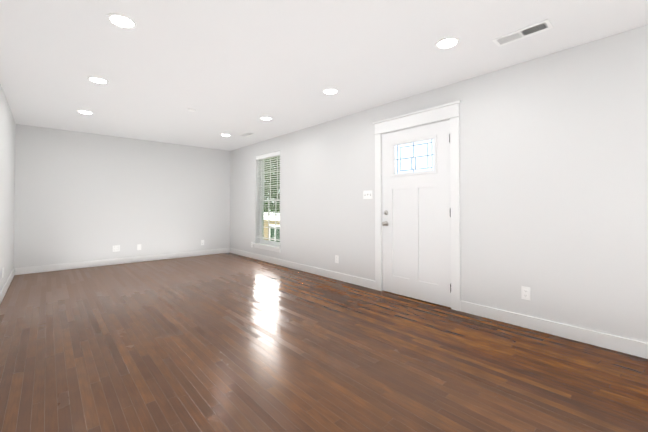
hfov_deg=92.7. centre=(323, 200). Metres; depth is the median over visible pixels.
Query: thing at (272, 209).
backdrop
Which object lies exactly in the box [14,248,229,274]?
baseboard
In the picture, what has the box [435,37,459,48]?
recessed light
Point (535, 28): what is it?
ceiling vent
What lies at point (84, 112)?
recessed light
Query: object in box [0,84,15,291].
wall
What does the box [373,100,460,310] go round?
door frame
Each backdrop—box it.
[264,157,279,212]
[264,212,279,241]
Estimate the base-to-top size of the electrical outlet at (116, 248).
0.115 m
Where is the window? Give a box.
[260,155,279,245]
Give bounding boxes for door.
[382,120,450,306]
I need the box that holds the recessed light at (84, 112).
[77,110,92,114]
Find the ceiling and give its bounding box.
[0,0,647,150]
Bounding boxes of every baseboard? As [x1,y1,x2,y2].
[0,268,14,303]
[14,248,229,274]
[230,248,647,358]
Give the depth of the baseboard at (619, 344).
2.79 m
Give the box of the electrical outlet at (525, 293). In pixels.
[521,286,529,299]
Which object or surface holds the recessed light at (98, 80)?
in the ceiling
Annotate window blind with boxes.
[256,151,279,240]
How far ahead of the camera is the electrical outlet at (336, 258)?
4.63 m
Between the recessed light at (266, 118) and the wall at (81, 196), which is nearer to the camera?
the recessed light at (266, 118)
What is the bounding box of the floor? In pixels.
[0,253,647,431]
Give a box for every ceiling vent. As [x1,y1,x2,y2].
[239,132,255,136]
[492,19,552,46]
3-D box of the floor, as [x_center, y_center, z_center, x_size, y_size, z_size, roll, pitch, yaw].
[-0.407,1.203,2.573,3.995,0.120,9.910,1,-1,-42]
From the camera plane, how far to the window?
6.36 m
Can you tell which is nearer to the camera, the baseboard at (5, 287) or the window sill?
the baseboard at (5, 287)
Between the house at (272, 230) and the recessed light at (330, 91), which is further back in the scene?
the house at (272, 230)
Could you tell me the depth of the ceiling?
2.71 m
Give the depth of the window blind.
6.16 m
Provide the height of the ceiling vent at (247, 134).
0.009 m
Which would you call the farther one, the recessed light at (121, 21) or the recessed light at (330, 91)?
the recessed light at (330, 91)
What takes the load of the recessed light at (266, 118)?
in the ceiling
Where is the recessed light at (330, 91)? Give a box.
[322,88,337,94]
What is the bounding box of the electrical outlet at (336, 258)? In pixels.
[335,255,338,262]
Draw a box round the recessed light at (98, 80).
[87,77,108,83]
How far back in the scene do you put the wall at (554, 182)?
2.81 m
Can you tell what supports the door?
in the wall at (554, 182)
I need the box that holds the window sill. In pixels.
[253,243,280,251]
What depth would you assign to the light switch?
4.18 m
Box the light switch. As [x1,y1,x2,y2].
[363,190,372,198]
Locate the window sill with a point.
(270, 247)
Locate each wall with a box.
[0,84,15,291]
[13,124,229,267]
[230,25,647,342]
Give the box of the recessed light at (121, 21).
[106,13,136,28]
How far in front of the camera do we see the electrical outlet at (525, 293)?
2.80 m
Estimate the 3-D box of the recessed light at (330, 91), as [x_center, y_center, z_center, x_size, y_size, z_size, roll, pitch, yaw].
[0.074,-1.257,3.557,0.184,0.006,0.184,1,-1,-42]
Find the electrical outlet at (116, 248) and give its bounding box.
[113,245,119,251]
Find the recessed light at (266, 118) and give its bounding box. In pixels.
[260,117,271,119]

